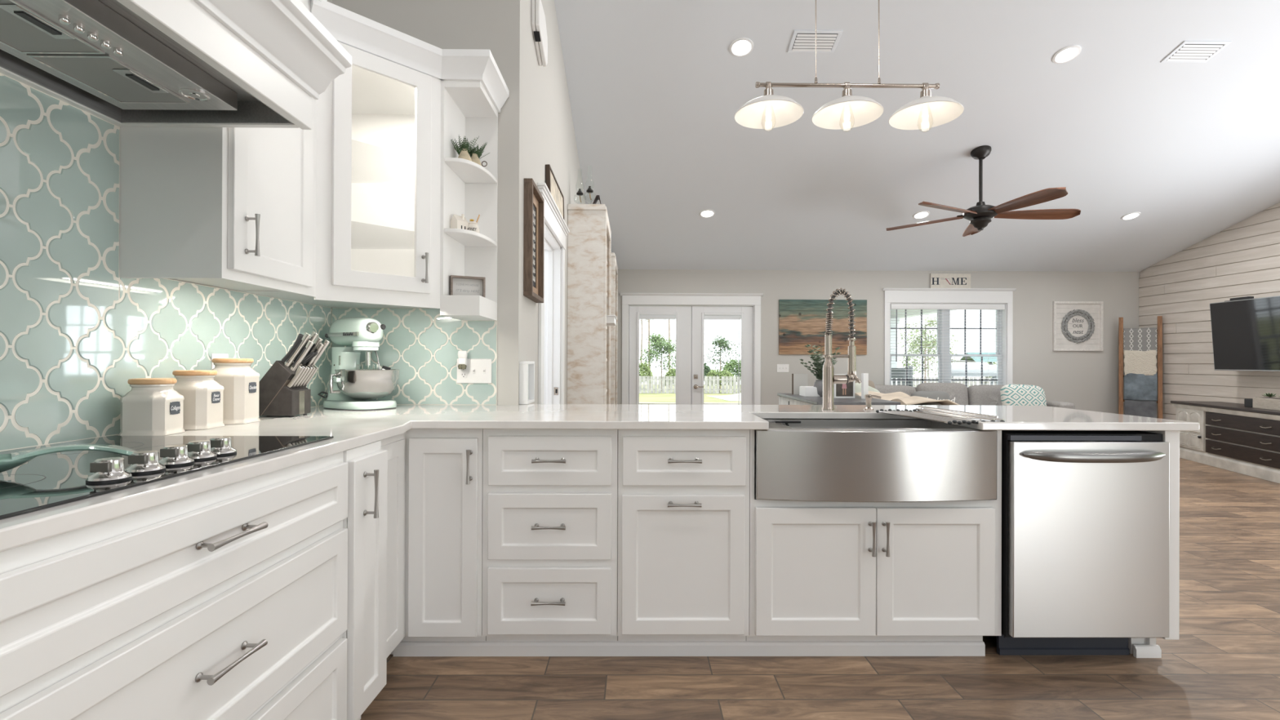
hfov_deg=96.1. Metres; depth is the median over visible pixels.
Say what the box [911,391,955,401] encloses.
throw pillow
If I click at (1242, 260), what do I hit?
wall
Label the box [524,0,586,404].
wall
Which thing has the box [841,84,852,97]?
socket
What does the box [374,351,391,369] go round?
beater
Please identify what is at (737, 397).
dirt mound
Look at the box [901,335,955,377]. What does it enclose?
shrub
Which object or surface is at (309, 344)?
kitchen knife
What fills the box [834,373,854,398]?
photo frame
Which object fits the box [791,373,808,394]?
glass frame
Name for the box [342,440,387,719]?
base cabinet
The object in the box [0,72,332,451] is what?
tile backsplash
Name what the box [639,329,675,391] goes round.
tree
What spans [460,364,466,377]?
receptacle
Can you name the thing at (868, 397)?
soap dispenser
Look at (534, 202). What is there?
framed picture
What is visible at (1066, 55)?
diffuser
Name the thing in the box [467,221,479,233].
jar
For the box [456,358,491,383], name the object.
outlet plate
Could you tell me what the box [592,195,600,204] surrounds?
frame
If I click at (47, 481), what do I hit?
cooktop
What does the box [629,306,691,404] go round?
door
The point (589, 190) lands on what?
oil lamp
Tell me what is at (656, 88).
ceiling
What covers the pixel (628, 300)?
trim
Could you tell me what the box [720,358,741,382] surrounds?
shrub
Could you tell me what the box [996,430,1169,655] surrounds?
dishwasher
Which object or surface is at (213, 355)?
outlet plate
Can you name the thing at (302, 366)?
steak knife
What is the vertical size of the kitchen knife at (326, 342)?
0.221 m
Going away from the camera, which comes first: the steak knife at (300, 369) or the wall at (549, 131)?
the steak knife at (300, 369)
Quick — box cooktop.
[0,435,333,519]
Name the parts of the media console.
raised panel, raised panel, door, raised panel, raised panel, cornice, drawer, drawer, drawer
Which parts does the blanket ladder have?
rail, rail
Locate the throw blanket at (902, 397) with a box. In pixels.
[854,391,959,404]
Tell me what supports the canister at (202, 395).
on the countertop
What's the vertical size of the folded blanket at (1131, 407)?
0.379 m
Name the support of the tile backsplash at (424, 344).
attached to the wall at (498, 26)
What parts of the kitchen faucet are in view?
stem, docking arm, lever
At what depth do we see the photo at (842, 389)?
6.00 m
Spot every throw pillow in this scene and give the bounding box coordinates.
[854,380,875,388]
[854,382,879,392]
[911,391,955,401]
[1000,384,1046,405]
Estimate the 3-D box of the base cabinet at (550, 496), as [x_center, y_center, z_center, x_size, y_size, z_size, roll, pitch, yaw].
[-0.344,0.703,2.444,0.510,0.887,0.632,0,0,0]
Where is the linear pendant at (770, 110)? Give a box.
[733,0,964,132]
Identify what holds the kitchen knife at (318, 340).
in the knife block
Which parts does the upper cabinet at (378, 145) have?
crown, frame, door, handle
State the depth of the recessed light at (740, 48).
4.54 m
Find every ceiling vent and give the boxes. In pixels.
[787,30,842,53]
[1160,40,1231,62]
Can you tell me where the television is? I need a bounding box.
[1209,295,1279,371]
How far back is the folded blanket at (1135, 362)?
8.26 m
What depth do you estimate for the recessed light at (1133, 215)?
7.04 m
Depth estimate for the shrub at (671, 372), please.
41.90 m
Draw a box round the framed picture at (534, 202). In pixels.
[523,177,544,302]
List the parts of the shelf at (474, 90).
shelf, shelf, crown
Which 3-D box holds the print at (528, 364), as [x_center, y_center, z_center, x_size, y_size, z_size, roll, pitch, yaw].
[-0.603,0.117,3.035,0.004,0.190,0.170,0,0,0]
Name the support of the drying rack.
on the countertop
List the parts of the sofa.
arm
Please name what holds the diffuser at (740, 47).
attached to the recessed light at (740, 48)
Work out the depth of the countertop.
2.14 m
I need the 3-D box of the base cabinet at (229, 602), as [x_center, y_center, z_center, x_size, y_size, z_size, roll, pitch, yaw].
[-1.134,0.698,1.142,0.681,0.887,0.972,0,0,1]
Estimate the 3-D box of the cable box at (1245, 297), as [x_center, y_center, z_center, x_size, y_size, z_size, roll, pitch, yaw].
[7.130,-0.726,6.839,0.080,0.030,0.320,0,0,4]
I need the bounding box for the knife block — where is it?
[258,360,311,417]
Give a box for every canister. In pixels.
[118,377,185,435]
[172,369,224,430]
[211,358,260,424]
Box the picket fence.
[639,376,995,393]
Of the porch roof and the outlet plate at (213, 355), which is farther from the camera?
the porch roof
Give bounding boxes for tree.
[639,319,653,371]
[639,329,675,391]
[646,319,650,388]
[668,319,670,368]
[703,335,741,391]
[897,315,968,382]
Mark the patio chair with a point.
(893, 371)
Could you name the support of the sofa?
on the floor
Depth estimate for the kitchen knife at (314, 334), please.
2.31 m
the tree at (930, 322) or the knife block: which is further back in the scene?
the tree at (930, 322)
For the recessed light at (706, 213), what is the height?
0.056 m
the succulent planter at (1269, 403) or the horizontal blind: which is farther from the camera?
the horizontal blind
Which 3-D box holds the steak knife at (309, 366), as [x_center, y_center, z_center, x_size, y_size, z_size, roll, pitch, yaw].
[-1.382,0.108,2.314,0.130,0.176,0.009,0,0,0]
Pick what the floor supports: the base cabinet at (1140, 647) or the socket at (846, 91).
the base cabinet at (1140, 647)
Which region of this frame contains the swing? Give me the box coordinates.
[951,364,996,385]
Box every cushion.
[874,385,915,395]
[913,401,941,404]
[915,382,968,404]
[967,385,1004,405]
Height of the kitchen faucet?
0.571 m
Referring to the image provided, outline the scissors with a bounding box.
[295,351,318,370]
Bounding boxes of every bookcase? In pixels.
[567,204,611,404]
[610,252,617,404]
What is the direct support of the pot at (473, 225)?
on the shelf at (474, 90)
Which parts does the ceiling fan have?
blade, blade, blade, motor, blade, blade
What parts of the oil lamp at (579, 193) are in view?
burner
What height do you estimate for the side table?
0.765 m
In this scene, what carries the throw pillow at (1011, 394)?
on the sofa
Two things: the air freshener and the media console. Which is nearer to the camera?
the air freshener
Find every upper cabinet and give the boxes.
[119,0,327,297]
[237,0,443,308]
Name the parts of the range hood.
latch plate, latch plate, crown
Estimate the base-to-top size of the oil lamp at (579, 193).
0.360 m
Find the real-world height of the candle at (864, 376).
0.260 m
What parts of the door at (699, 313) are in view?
lever handle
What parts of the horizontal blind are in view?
ladder cord, ladder cord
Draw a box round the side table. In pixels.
[777,393,900,404]
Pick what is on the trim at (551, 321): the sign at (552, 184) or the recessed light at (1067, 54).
the sign at (552, 184)
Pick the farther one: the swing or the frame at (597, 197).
the swing
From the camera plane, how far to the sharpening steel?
2.26 m
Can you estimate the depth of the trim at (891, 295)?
8.59 m
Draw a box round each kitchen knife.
[283,332,311,368]
[288,339,313,372]
[291,330,318,364]
[304,336,322,364]
[305,342,324,365]
[311,339,329,365]
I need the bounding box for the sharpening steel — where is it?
[281,333,303,362]
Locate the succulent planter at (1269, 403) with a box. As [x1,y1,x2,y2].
[1253,392,1279,410]
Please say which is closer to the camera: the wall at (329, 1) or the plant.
the wall at (329, 1)
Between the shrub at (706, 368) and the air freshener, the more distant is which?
the shrub at (706, 368)
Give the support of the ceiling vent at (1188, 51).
in the ceiling
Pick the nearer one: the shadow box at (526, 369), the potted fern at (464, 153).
the potted fern at (464, 153)
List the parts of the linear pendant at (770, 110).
lamp shade, rod, lamp shade, rod, lamp shade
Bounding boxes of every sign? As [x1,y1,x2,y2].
[449,275,485,297]
[545,164,564,218]
[930,273,970,288]
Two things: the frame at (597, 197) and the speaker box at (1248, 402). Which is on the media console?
the speaker box at (1248, 402)
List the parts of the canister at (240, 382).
lid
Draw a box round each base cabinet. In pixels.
[0,451,347,719]
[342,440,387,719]
[380,431,406,657]
[390,428,486,654]
[482,429,617,640]
[617,429,749,640]
[746,429,1001,640]
[781,418,1179,657]
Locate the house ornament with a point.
(456, 221)
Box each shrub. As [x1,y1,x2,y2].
[639,360,653,383]
[664,367,675,386]
[703,362,711,381]
[706,368,733,393]
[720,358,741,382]
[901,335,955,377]
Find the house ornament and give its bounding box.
[450,213,468,229]
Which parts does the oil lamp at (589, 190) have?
burner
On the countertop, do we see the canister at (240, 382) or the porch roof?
the canister at (240, 382)
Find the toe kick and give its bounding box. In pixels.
[393,640,985,656]
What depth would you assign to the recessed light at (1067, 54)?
4.60 m
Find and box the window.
[889,309,1001,386]
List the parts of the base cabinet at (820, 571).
door, handle, handle, door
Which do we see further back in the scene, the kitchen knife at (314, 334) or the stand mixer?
the stand mixer
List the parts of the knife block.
name plate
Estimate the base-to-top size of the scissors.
0.149 m
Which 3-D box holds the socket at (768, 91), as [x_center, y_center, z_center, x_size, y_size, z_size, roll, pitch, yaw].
[0.561,-1.171,2.507,0.044,0.057,0.044,0,0,0]
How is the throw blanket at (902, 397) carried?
on the sofa
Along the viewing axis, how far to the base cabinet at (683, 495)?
2.17 m
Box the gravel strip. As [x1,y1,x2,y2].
[639,402,741,404]
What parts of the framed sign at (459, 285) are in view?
panel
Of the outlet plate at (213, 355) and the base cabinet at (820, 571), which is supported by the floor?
the base cabinet at (820, 571)
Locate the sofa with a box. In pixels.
[874,382,1075,408]
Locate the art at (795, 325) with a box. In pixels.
[778,299,866,355]
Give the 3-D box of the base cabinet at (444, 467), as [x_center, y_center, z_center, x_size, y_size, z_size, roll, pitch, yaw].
[-0.797,0.702,2.476,0.392,0.887,0.721,0,0,0]
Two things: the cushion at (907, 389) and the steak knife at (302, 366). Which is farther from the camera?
the cushion at (907, 389)
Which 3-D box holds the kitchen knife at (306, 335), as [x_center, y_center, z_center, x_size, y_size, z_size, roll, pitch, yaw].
[-1.375,0.001,2.259,0.160,0.223,0.017,0,0,0]
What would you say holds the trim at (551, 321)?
attached to the wall at (549, 131)
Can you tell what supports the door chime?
attached to the wall at (549, 131)
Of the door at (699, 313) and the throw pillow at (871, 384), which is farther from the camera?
the door at (699, 313)
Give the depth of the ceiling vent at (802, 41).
4.48 m
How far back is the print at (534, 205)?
3.31 m
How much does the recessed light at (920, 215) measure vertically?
0.056 m
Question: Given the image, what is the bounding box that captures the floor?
[360,457,1279,719]
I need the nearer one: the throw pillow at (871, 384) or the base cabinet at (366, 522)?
the base cabinet at (366, 522)
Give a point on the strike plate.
(556, 388)
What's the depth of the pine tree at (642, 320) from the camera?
61.96 m
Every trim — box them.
[537,182,569,404]
[619,293,763,404]
[882,288,1016,385]
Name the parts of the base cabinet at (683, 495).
pull out door, handle, drawer, handle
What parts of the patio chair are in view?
leg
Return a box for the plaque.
[1052,301,1103,351]
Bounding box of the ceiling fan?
[886,145,1080,236]
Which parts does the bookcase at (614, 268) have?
panel, panel, frame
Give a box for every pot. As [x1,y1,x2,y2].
[457,148,471,160]
[467,214,479,233]
[471,153,481,165]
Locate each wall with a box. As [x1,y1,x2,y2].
[167,0,332,306]
[332,0,525,404]
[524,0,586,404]
[617,269,1140,414]
[1138,202,1279,420]
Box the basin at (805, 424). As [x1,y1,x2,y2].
[763,418,971,428]
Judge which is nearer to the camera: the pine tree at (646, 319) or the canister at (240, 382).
the canister at (240, 382)
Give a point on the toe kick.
(405, 648)
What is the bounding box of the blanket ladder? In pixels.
[1118,315,1162,418]
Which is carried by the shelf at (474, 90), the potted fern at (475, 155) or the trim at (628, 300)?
the potted fern at (475, 155)
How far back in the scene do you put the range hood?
1.43 m
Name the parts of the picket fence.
picket panel, picket panel, rail, picket panel, picket panel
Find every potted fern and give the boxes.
[450,134,479,160]
[460,142,489,166]
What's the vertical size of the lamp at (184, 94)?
0.004 m
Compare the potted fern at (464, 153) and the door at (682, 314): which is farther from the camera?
the door at (682, 314)
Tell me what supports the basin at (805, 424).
in the farmhouse sink at (827, 460)
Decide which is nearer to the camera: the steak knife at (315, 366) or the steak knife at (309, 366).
the steak knife at (309, 366)
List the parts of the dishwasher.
kick plate, handle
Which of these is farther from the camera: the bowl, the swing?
the swing
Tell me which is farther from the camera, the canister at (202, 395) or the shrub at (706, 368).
the shrub at (706, 368)
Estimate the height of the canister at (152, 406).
0.167 m
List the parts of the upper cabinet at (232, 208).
handle, door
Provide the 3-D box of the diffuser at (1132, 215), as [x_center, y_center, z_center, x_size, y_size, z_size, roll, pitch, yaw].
[6.019,-1.760,7.051,0.146,0.001,0.146,0,-16,0]
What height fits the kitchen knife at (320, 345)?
0.204 m
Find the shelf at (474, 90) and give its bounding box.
[440,48,509,320]
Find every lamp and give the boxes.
[177,88,210,101]
[574,177,586,203]
[582,174,595,203]
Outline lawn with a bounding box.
[639,384,969,404]
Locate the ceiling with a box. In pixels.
[554,0,1279,271]
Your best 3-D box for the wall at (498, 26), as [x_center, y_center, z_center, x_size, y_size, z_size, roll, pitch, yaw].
[-1.088,-0.790,2.988,0.948,3.870,0.150,0,0,0]
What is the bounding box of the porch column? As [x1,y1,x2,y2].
[890,318,899,385]
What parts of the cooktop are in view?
knob, knob, knob, knob, knob, knob, knob, knob, knob, knob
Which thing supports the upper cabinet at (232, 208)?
attached to the wall at (329, 1)
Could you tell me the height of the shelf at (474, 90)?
1.164 m
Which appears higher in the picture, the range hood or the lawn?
the range hood
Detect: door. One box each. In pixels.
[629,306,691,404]
[691,306,752,404]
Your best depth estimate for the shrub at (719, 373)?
41.71 m
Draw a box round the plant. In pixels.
[799,344,840,396]
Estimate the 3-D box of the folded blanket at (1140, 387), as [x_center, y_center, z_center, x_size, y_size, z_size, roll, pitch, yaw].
[7.189,0.378,8.265,0.362,0.407,0.147,0,0,39]
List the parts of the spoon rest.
dish, handle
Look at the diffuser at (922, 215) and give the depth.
7.03 m
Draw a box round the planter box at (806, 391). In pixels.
[799,386,820,396]
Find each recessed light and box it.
[699,208,715,217]
[728,37,753,57]
[912,210,929,218]
[1052,44,1081,63]
[1120,212,1141,220]
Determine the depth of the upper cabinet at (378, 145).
2.50 m
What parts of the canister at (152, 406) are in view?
lid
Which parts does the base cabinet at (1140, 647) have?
panel, panel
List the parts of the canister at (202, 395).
lid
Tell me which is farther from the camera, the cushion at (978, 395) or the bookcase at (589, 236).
the cushion at (978, 395)
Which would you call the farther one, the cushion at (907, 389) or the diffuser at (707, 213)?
the cushion at (907, 389)
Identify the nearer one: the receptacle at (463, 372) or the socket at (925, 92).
the socket at (925, 92)
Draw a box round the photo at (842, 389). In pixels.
[835,382,853,396]
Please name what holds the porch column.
on the patio slab
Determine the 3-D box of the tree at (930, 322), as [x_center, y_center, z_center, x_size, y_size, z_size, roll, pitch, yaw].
[15.947,-0.356,32.133,4.150,4.952,4.879,0,0,-26]
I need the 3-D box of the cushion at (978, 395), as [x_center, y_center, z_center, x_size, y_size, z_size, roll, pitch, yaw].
[4.991,0.597,8.140,0.710,0.490,0.260,0,-7,0]
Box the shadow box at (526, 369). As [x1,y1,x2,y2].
[519,361,534,404]
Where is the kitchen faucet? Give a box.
[822,288,861,409]
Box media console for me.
[1170,400,1279,484]
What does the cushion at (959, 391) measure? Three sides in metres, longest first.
0.710 x 0.490 x 0.260 m
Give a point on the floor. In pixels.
(1224, 664)
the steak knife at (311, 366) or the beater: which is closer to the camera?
the steak knife at (311, 366)
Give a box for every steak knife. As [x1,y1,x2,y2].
[285,364,304,388]
[291,364,306,388]
[294,364,310,388]
[297,364,312,387]
[300,364,315,387]
[303,364,318,387]
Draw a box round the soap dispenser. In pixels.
[863,394,881,409]
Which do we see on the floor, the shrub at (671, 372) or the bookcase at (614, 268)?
the bookcase at (614, 268)
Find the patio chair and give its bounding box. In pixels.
[891,365,912,386]
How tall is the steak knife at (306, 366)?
0.176 m
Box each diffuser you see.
[701,210,713,217]
[732,40,751,54]
[915,212,928,217]
[1055,48,1078,62]
[1123,213,1138,219]
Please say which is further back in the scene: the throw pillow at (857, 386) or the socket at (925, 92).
the throw pillow at (857, 386)
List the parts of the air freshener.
oil bulb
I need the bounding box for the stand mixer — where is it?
[317,317,399,410]
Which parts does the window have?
sash, sash, sash, sash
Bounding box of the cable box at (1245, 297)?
[1226,296,1253,301]
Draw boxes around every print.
[528,364,528,399]
[533,204,536,287]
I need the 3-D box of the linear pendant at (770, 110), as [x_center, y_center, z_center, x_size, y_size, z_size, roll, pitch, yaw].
[0.906,-1.801,2.511,0.982,1.607,0.296,0,0,0]
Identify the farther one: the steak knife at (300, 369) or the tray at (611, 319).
the tray at (611, 319)
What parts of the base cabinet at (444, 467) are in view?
door, handle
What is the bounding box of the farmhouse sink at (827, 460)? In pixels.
[754,418,997,502]
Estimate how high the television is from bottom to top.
0.840 m
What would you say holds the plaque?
attached to the wall at (1088, 380)
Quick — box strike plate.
[554,386,558,395]
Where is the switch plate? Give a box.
[777,364,788,372]
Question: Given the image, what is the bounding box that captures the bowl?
[334,368,399,399]
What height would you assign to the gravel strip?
0.030 m
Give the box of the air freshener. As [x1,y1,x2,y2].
[457,351,467,369]
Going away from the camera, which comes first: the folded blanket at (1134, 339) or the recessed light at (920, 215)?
the recessed light at (920, 215)
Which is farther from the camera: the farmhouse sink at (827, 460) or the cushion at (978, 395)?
the cushion at (978, 395)
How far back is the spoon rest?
1.10 m
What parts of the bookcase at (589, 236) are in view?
panel, frame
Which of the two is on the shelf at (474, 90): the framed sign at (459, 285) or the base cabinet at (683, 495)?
the framed sign at (459, 285)
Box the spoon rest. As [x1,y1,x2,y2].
[0,444,136,472]
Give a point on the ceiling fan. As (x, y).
(980, 215)
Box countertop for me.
[0,404,1199,552]
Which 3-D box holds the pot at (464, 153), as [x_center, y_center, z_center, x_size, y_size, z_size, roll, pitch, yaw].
[-0.820,-0.948,2.695,0.073,0.078,0.061,0,0,0]
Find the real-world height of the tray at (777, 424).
0.036 m
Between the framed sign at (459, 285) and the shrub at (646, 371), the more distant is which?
the shrub at (646, 371)
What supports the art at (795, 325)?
attached to the wall at (1088, 380)
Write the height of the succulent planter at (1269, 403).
0.164 m
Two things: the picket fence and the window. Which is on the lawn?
the picket fence
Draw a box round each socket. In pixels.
[763,83,773,95]
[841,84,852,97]
[920,84,930,97]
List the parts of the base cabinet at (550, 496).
handle, handle, handle, drawer, drawer, drawer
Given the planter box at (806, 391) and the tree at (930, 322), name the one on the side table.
the planter box at (806, 391)
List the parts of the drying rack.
rod, rod, rod, rod, rod, rod, rod, rod, rod, rod, rod, rod, rod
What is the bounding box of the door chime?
[531,0,547,66]
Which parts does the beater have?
handle, blade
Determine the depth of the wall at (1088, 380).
8.61 m
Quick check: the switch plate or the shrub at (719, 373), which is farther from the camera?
the shrub at (719, 373)
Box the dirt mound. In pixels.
[708,393,741,400]
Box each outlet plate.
[211,353,228,369]
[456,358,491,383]
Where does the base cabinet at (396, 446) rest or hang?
on the floor
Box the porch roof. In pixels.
[890,309,957,319]
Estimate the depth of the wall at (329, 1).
2.13 m
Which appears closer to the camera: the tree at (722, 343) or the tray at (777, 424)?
the tray at (777, 424)
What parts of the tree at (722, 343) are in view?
crown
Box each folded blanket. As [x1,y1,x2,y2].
[1123,327,1157,355]
[1123,350,1157,375]
[1124,372,1157,400]
[1124,400,1156,417]
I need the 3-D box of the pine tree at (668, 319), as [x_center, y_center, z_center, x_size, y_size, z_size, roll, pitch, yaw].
[3.558,-4.262,67.570,8.320,15.068,7.179,0,0,0]
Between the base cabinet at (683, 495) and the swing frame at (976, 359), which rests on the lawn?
the swing frame at (976, 359)
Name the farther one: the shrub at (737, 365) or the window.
the shrub at (737, 365)
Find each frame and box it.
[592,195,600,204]
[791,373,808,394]
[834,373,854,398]
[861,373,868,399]
[951,352,996,385]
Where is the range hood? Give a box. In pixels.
[0,0,351,129]
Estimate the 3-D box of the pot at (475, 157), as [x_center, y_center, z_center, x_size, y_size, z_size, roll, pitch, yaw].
[-0.783,-0.944,2.731,0.066,0.068,0.053,0,0,0]
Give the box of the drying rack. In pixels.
[875,405,1004,424]
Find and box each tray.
[606,315,617,325]
[768,420,800,428]
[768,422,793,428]
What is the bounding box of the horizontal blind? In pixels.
[889,303,1004,384]
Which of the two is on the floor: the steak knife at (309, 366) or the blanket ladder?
the blanket ladder
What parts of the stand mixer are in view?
power cord, bowl handle, bowl arm, hub knob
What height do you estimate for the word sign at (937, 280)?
0.222 m
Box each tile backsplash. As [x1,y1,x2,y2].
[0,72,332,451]
[331,307,497,404]
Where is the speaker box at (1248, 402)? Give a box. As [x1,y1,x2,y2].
[1244,398,1253,407]

